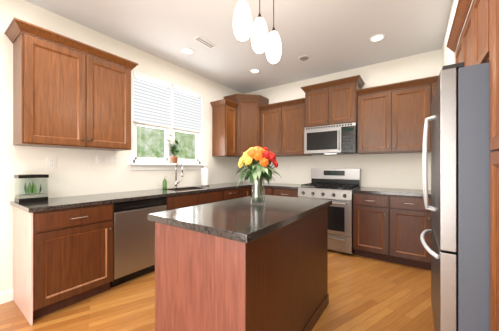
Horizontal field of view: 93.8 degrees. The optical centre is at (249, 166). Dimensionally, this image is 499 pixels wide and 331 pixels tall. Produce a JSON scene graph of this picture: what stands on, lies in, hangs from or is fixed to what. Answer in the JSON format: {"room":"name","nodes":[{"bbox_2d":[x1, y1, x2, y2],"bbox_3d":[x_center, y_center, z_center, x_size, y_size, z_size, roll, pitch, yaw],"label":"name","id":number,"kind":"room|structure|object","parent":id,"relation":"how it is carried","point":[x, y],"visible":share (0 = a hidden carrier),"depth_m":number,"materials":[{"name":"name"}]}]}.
{"room":"kitchen","nodes":[
{"label":"kitchen","id":0,"kind":"room"},
{"bbox_2d":[0,0,242,292],"bbox_3d":[-1.917,-0.180,2.656,0.120,2.820,6.000,0,0,35],"label":"wall","id":1,"kind":"structure","parent":0,"point":[76,173],"depth_m":2.56,"materials":[{"name":"white paint"}]},
{"bbox_2d":[0,289,12,303],"bbox_3d":[-2.891,1.180,1.165,0.014,0.100,2.439,0,0,35],"label":"baseboard","id":2,"kind":"structure","parent":1,"relation":"attached to","point":[6,296],"depth_m":2.12,"materials":[{"name":"white"}]},
{"bbox_2d":[47,157,55,168],"bbox_3d":[-2.026,-0.040,2.390,0.008,0.120,0.074,0,0,35],"label":"outlet plate","id":3,"kind":"object","parent":1,"relation":"attached to","point":[51,161],"visible":1,"depth_m":2.39,"materials":[{"name":"white plastic"}]},
{"bbox_2d":[4,17,137,150],"bbox_3d":[-1.767,-0.712,2.440,0.370,1.023,1.052,0,0,35],"label":"upper cabinet","id":4,"kind":"object","parent":1,"relation":"attached to","point":[64,97],"visible":1,"depth_m":2.23,"materials":[{"name":"brown wood"}]},
{"bbox_2d":[96,155,102,164],"bbox_3d":[-1.766,-0.080,2.757,0.008,0.120,0.074,0,0,35],"label":"outlet plate","id":5,"kind":"object","parent":1,"relation":"attached to","point":[99,158],"visible":1,"depth_m":2.75,"materials":[{"name":"white plastic"}]},
{"bbox_2d":[112,156,117,164],"bbox_3d":[-1.668,-0.080,2.896,0.008,0.120,0.074,0,0,35],"label":"outlet plate","id":6,"kind":"object","parent":1,"relation":"attached to","point":[114,158],"visible":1,"depth_m":2.89,"materials":[{"name":"white plastic"}]},
{"bbox_2d":[129,70,207,169],"bbox_3d":[-1.202,-0.623,3.602,0.195,1.335,1.350,0,0,35],"label":"window","id":7,"kind":"structure","parent":1,"relation":"in","point":[138,163],"depth_m":3.56,"materials":[{"name":"white"}]},
{"bbox_2d":[133,71,201,132],"bbox_3d":[-1.198,-0.940,3.599,0.034,0.673,1.210,0,0,35],"label":"window blinds","id":8,"kind":"object","parent":7,"relation":"attached to","point":[152,101],"visible":0.94,"depth_m":3.48,"materials":[{"name":"white plastic"}]},
{"bbox_2d":[166,134,184,162],"bbox_3d":[-1.162,-0.273,3.578,0.194,0.434,0.379,0,0,35],"label":"pot","id":9,"kind":"object","parent":7,"relation":"on","point":[174,151],"visible":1,"depth_m":3.55,"materials":[{"name":"brown ceramic"}]},
{"bbox_2d":[210,99,238,156],"bbox_3d":[-0.459,-0.689,4.287,0.370,0.978,0.369,0,0,35],"label":"upper cabinet","id":10,"kind":"object","parent":1,"relation":"attached to","point":[224,110],"visible":1,"depth_m":4.20,"materials":[{"name":"brown wood"}]},
{"bbox_2d":[0,249,434,330],"bbox_3d":[-0.236,1.280,1.466,4.240,0.100,6.240,0,0,35],"label":"floor","id":11,"kind":"structure","parent":0,"point":[365,293],"depth_m":2.07,"materials":[{"name":"brown wood"}]},
{"bbox_2d":[10,183,249,324],"bbox_3d":[-1.081,0.773,3.156,0.662,0.914,2.942,0,0,35],"label":"base cabinet","id":12,"kind":"object","parent":11,"relation":"on","point":[63,247],"visible":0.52,"depth_m":2.04,"materials":[{"name":"brown wood"}]},
{"bbox_2d":[14,174,48,202],"bbox_3d":[-2.020,0.193,2.166,0.166,0.245,0.206,0,0,35],"label":"tank","id":13,"kind":"object","parent":12,"relation":"on","point":[23,198],"visible":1,"depth_m":2.14,"materials":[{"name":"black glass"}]},
{"bbox_2d":[163,176,166,188],"bbox_3d":[-1.220,0.221,3.361,0.060,0.189,0.065,0,0,-16],"label":"soap dispenser","id":14,"kind":"object","parent":12,"relation":"on","point":[164,180],"visible":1,"depth_m":3.34,"materials":[{"name":"green glass"}]},
{"bbox_2d":[174,162,182,187],"bbox_3d":[-1.047,0.122,3.516,0.192,0.386,0.093,0,0,35],"label":"faucet","id":15,"kind":"object","parent":12,"relation":"on","point":[176,182],"visible":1,"depth_m":3.53,"materials":[{"name":"silver metal"}]},
{"bbox_2d":[200,165,208,185],"bbox_3d":[-0.747,0.141,3.911,0.150,0.347,0.150,0,0,35],"label":"paper towel holder","id":16,"kind":"object","parent":12,"relation":"on","point":[204,171],"visible":0.98,"depth_m":3.86,"materials":[{"name":"white paper"}]},
{"bbox_2d":[110,197,166,286],"bbox_3d":[-1.406,0.794,2.723,0.612,0.872,0.600,0,0,35],"label":"dishwasher","id":17,"kind":"object","parent":11,"relation":"on","point":[134,235],"visible":0.53,"depth_m":2.48,"materials":[{"name":"grey metal"}]},
{"bbox_2d":[147,195,331,330],"bbox_3d":[0.048,0.765,1.798,0.784,0.930,1.314,0,0,35],"label":"kitchen island","id":18,"kind":"object","parent":11,"relation":"on","point":[237,264],"visible":0.9,"depth_m":1.35,"materials":[{"name":"brown wood"}]},
{"bbox_2d":[235,146,280,204],"bbox_3d":[0.063,0.065,1.871,0.409,0.469,0.381,0,0,35],"label":"vase","id":19,"kind":"object","parent":18,"relation":"on","point":[252,156],"visible":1,"depth_m":1.79,"materials":[{"name":"clear glass"}]},
{"bbox_2d":[229,182,302,196],"bbox_3d":[0.305,0.773,4.349,1.545,0.914,0.662,0,0,35],"label":"base cabinet","id":20,"kind":"object","parent":11,"relation":"on","point":[275,189],"visible":0.23,"depth_m":3.95,"materials":[{"name":"brown wood"}]},
{"bbox_2d":[298,169,360,254],"bbox_3d":[1.244,0.630,3.652,0.784,1.200,0.714,0,0,35],"label":"range","id":21,"kind":"object","parent":11,"relation":"on","point":[336,185],"visible":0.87,"depth_m":3.35,"materials":[{"name":"silver metal"}]},
{"bbox_2d":[352,187,431,269],"bbox_3d":[1.987,0.773,3.159,0.988,0.914,0.662,0,0,35],"label":"base cabinet","id":22,"kind":"object","parent":11,"relation":"on","point":[388,223],"visible":0.88,"depth_m":2.95,"materials":[{"name":"brown wood"}]},
{"bbox_2d":[420,62,493,330],"bbox_3d":[1.606,0.337,1.448,0.882,1.787,0.900,0,0,35],"label":"fridge","id":23,"kind":"object","parent":11,"relation":"on","point":[459,251],"visible":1,"depth_m":1.24,"materials":[{"name":"grey metal"}]},
{"bbox_2d":[489,0,498,330],"bbox_3d":[1.246,0.051,0.724,0.716,2.358,0.654,0,0,35],"label":"pantry cabinet","id":24,"kind":"object","parent":11,"relation":"on","point":[493,4],"visible":1,"depth_m":1.10,"materials":[{"name":"brown wood"}]},
{"bbox_2d":[25,0,452,93],"bbox_3d":[-0.236,-1.640,1.466,4.240,0.100,6.240,0,0,35],"label":"ceiling","id":25,"kind":"structure","parent":0,"point":[335,35],"depth_m":2.72,"materials":[{"name":"white paint"}]},
{"bbox_2d":[181,48,193,54],"bbox_3d":[-0.848,-1.586,3.198,0.180,0.007,0.180,0,0,35],"label":"recessed light","id":26,"kind":"object","parent":25,"relation":"in","point":[189,51],"visible":1,"depth_m":3.20,"materials":[{"name":"white"}]},
{"bbox_2d":[193,36,215,48],"bbox_3d":[-0.566,-1.584,2.974,0.110,0.010,0.300,0,0,35],"label":"ceiling vent","id":27,"kind":"object","parent":25,"relation":"in","point":[199,39],"visible":1,"depth_m":2.96,"materials":[{"name":"white metal"}]},
{"bbox_2d":[250,69,259,73],"bbox_3d":[0.092,-1.586,3.868,0.180,0.007,0.180,0,0,35],"label":"recessed light","id":28,"kind":"object","parent":25,"relation":"in","point":[254,71],"visible":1,"depth_m":3.88,"materials":[{"name":"white"}]},
{"bbox_2d":[233,0,280,63],"bbox_3d":[0.079,-1.234,1.807,0.132,0.709,0.600,0,0,35],"label":"pendant lights","id":29,"kind":"object","parent":25,"relation":"hanging from","point":[242,19],"visible":1,"depth_m":1.75,"materials":[{"name":"white glass"}]},
{"bbox_2d":[298,55,309,60],"bbox_3d":[0.795,-1.583,3.407,0.160,0.012,0.160,0,0,35],"label":"smoke detector","id":30,"kind":"object","parent":25,"relation":"attached to","point":[301,58],"visible":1,"depth_m":3.40,"materials":[{"name":"grey plastic"}]},
{"bbox_2d":[369,34,384,42],"bbox_3d":[1.574,-1.586,2.880,0.180,0.007,0.180,0,0,35],"label":"recessed light","id":31,"kind":"object","parent":25,"relation":"in","point":[379,37],"visible":1,"depth_m":2.88,"materials":[{"name":"white"}]},
{"bbox_2d":[243,49,441,189],"bbox_3d":[1.532,-0.180,3.963,4.240,2.820,0.120,0,0,35],"label":"wall","id":32,"kind":"structure","parent":0,"point":[375,172],"depth_m":3.62,"materials":[{"name":"white paint"}]},
{"bbox_2d":[224,94,268,157],"bbox_3d":[-0.059,-0.784,4.617,0.641,1.168,0.646,0,0,35],"label":"upper cabinet","id":33,"kind":"object","parent":32,"relation":"attached to","point":[247,110],"visible":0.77,"depth_m":4.40,"materials":[{"name":"brown wood"}]},
{"bbox_2d":[259,98,311,156],"bbox_3d":[0.650,-0.674,4.284,0.906,0.948,0.370,0,0,35],"label":"upper cabinet","id":34,"kind":"object","parent":32,"relation":"attached to","point":[282,127],"visible":0.88,"depth_m":4.13,"materials":[{"name":"brown wood"}]},
{"bbox_2d":[301,75,364,127],"bbox_3d":[1.332,-0.989,3.776,0.902,0.668,0.410,0,0,35],"label":"upper cabinet","id":35,"kind":"object","parent":32,"relation":"attached to","point":[336,104],"visible":0.98,"depth_m":3.61,"materials":[{"name":"brown wood"}]},
{"bbox_2d":[304,122,356,154],"bbox_3d":[1.322,-0.428,3.763,0.784,0.444,0.442,0,0,35],"label":"microwave","id":36,"kind":"object","parent":35,"relation":"attached to","point":[335,139],"visible":0.99,"depth_m":3.60,"materials":[{"name":"grey metal"}]},
{"bbox_2d":[389,163,394,170],"bbox_3d":[2.115,0.000,3.471,0.074,0.120,0.008,0,0,35],"label":"outlet plate","id":37,"kind":"object","parent":32,"relation":"attached to","point":[391,165],"visible":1,"depth_m":3.47,"materials":[{"name":"white plastic"}]},
{"bbox_2d":[356,75,438,153],"bbox_3d":[2.071,-0.664,3.278,0.988,0.928,0.370,0,0,35],"label":"upper cabinet","id":38,"kind":"object","parent":32,"relation":"attached to","point":[390,120],"visible":0.91,"depth_m":3.17,"materials":[{"name":"brown wood"}]},
{"bbox_2d":[442,0,458,66],"bbox_3d":[2.504,-0.180,2.451,0.665,2.820,1.226,0,0,35],"label":"wall","id":39,"kind":"structure","parent":0,"point":[448,57],"depth_m":2.43,"materials":[{"name":"white paint"}]},
{"bbox_2d":[447,0,488,66],"bbox_3d":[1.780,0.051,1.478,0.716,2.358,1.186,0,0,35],"label":"upper cabinet","id":40,"kind":"object","parent":39,"relation":"attached to","point":[473,46],"visible":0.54,"depth_m":1.51,"materials":[{"name":"brown wood"}]},
{"label":"outside","id":41,"kind":"structure","parent":0,"visible":0},
{"bbox_2d":[137,78,194,158],"bbox_3d":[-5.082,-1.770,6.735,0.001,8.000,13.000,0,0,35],"label":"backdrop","id":42,"kind":"structure","parent":41,"point":[150,141],"depth_m":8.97,"materials":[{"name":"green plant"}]}
]}

